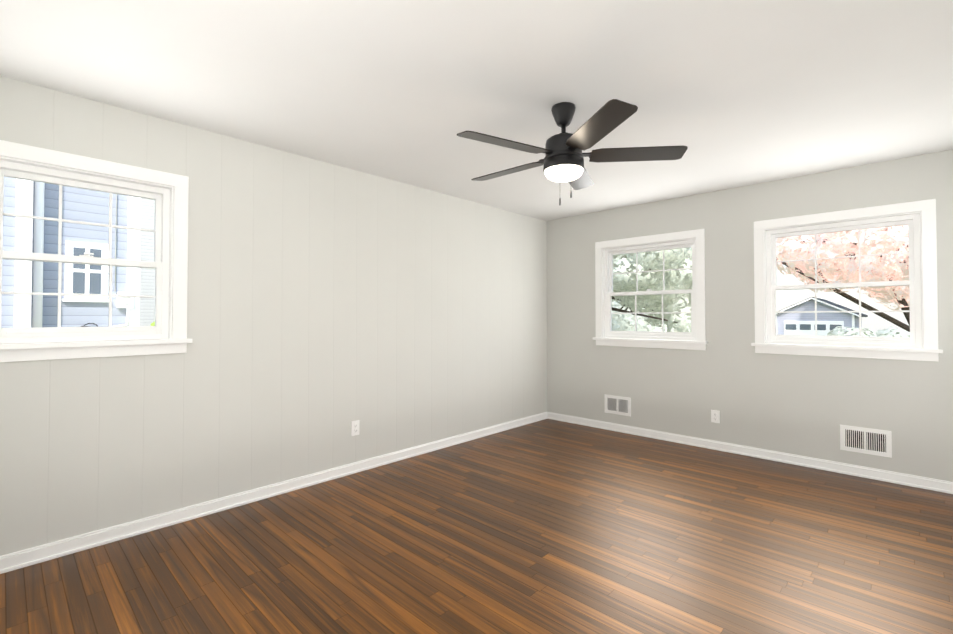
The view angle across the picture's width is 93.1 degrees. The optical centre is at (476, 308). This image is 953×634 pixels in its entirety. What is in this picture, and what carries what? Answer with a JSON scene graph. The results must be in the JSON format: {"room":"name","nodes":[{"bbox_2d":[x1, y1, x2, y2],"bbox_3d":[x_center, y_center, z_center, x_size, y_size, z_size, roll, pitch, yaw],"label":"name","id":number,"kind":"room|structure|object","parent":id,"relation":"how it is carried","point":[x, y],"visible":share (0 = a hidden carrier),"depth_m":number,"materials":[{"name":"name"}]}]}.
{"room":"empty bedroom","nodes":[
{"label":"empty bedroom","id":0,"kind":"room"},
{"bbox_2d":[0,76,546,555],"bbox_3d":[-0.924,0.096,3.813,0.150,2.440,5.053,-1,-1,44],"label":"wall","id":1,"kind":"structure","parent":0,"point":[328,304],"depth_m":3.16,"materials":[{"name":"grey paint"}]},
{"bbox_2d":[0,140,191,361],"bbox_3d":[-2.164,-0.279,2.506,0.235,1.089,0.978,-1,-1,44],"label":"window","id":2,"kind":"structure","parent":1,"relation":"in","point":[167,192],"depth_m":2.55,"materials":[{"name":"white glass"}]},
{"bbox_2d":[0,412,547,573],"bbox_3d":[-0.810,1.274,3.789,0.022,0.082,4.903,-1,-1,44],"label":"baseboard","id":3,"kind":"structure","parent":1,"relation":"attached to","point":[41,553],"depth_m":2.89,"materials":[{"name":"white wood"}]},
{"bbox_2d":[351,420,359,435],"bbox_3d":[-0.973,0.958,3.632,0.008,0.116,0.072,-1,-1,44],"label":"electrical outlet","id":4,"kind":"object","parent":1,"relation":"attached to","point":[354,428],"visible":1,"depth_m":3.63,"materials":[{"name":"white plastic"}]},
{"bbox_2d":[0,419,952,633],"bbox_3d":[0.478,1.354,2.561,3.877,0.120,5.203,-1,-1,44],"label":"floor","id":5,"kind":"structure","parent":0,"point":[548,526],"depth_m":2.36,"materials":[{"name":"brown wood"}]},
{"bbox_2d":[0,0,952,220],"bbox_3d":[0.478,-1.205,2.606,3.877,0.120,5.203,-1,-1,44],"label":"ceiling","id":6,"kind":"structure","parent":0,"point":[730,94],"depth_m":2.26,"materials":[{"name":"white paint"}]},
{"bbox_2d":[457,99,687,204],"bbox_3d":[0.459,-0.853,2.588,1.236,0.585,1.285,-1,-1,44],"label":"fan","id":7,"kind":"object","parent":6,"relation":"hanging from","point":[562,160],"visible":1,"depth_m":2.47,"materials":[{"name":"black metal"}]},
{"bbox_2d":[547,150,952,481],"bbox_3d":[2.219,0.106,4.414,3.877,2.440,0.150,-1,-1,44],"label":"wall","id":8,"kind":"structure","parent":0,"point":[805,405],"depth_m":4.08,"materials":[{"name":"grey paint"}]},
{"bbox_2d":[604,394,630,416],"bbox_3d":[1.536,1.051,4.931,0.305,0.200,0.019,-1,-1,44],"label":"air vent","id":9,"kind":"object","parent":8,"relation":"in","point":[618,405],"visible":1,"depth_m":4.93,"materials":[{"name":"white metal"}]},
{"bbox_2d":[592,229,707,349],"bbox_3d":[1.824,-0.180,4.784,1.197,1.168,0.235,-1,-1,44],"label":"window","id":10,"kind":"structure","parent":8,"relation":"in","point":[606,335],"depth_m":4.73,"materials":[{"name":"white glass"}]},
{"bbox_2d":[711,410,719,422],"bbox_3d":[2.251,1.013,4.258,0.072,0.116,0.008,-1,-1,44],"label":"electrical outlet","id":11,"kind":"object","parent":8,"relation":"attached to","point":[715,416],"visible":1,"depth_m":4.25,"materials":[{"name":"white plastic"}]},
{"bbox_2d":[548,412,952,493],"bbox_3d":[2.163,1.283,4.313,3.547,0.082,0.043,-1,-1,44],"label":"baseboard","id":12,"kind":"structure","parent":8,"relation":"attached to","point":[943,486],"depth_m":3.91,"materials":[{"name":"white wood"}]},
{"bbox_2d":[751,199,942,361],"bbox_3d":[2.958,-0.201,3.706,1.190,1.174,0.235,-1,-1,44],"label":"window","id":13,"kind":"structure","parent":8,"relation":"in","point":[918,218],"depth_m":3.59,"materials":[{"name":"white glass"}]},
{"bbox_2d":[840,425,891,457],"bbox_3d":[3.024,1.026,3.515,0.305,0.200,0.019,-1,-1,44],"label":"air vent","id":14,"kind":"object","parent":8,"relation":"in","point":[877,442],"visible":1,"depth_m":3.51,"materials":[{"name":"white metal"}]},
{"label":"outside","id":15,"kind":"structure","parent":0,"visible":0},
{"bbox_3d":[14.744,2.697,20.132,120.000,0.200,130.000,-1,-1,44],"label":"ground","id":16,"kind":"structure","parent":15,"visible":0},
{"bbox_2d":[1,177,140,327],"bbox_3d":[-8.750,-1.816,4.899,5.760,8.300,8.030,-1,-1,44],"label":"house","id":17,"kind":"structure","parent":16,"relation":"on","point":[74,201],"depth_m":5.37,"materials":[{"name":"blue"}]},
{"bbox_2d":[139,198,154,325],"bbox_3d":[-12.409,-2.107,17.061,7.800,9.300,14.600,-1,-1,44],"label":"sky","id":18,"kind":"structure","parent":16,"relation":"on","point":[147,313],"depth_m":14.16,"materials":[{"name":"white"}]},
{"bbox_2d":[612,299,690,331],"bbox_3d":[7.982,0.873,21.217,8.732,3.897,5.243,-1,-1,44],"label":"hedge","id":19,"kind":"object","parent":16,"relation":"on","point":[627,321],"depth_m":19.34,"materials":[{"name":"green plant"}]},
{"bbox_2d":[612,247,691,331],"bbox_3d":[4.282,-0.307,11.100,4.880,5.566,3.872,-1,-1,44],"label":"tree","id":20,"kind":"object","parent":16,"relation":"on","point":[646,282],"depth_m":10.38,"materials":[{"name":"green plant"}]},
{"bbox_2d":[776,297,867,335],"bbox_3d":[22.973,1.026,30.263,4.600,3.490,6.620,-1,-1,44],"label":"garage","id":21,"kind":"structure","parent":16,"relation":"on","point":[827,324],"depth_m":28.14,"materials":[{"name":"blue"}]},
{"bbox_2d":[776,225,909,331],"bbox_3d":[8.445,-0.788,9.773,5.083,6.491,4.437,-1,-1,44],"label":"tree","id":22,"kind":"object","parent":16,"relation":"on","point":[845,243],"depth_m":9.24,"materials":[{"name":"pink plant"}]},
{"bbox_2d":[826,326,909,336],"bbox_3d":[17.772,1.694,16.246,8.299,2.176,3.360,-1,-1,44],"label":"hedge","id":23,"kind":"object","parent":16,"relation":"on","point":[878,333],"depth_m":17.78,"materials":[{"name":"green plant"}]}
]}

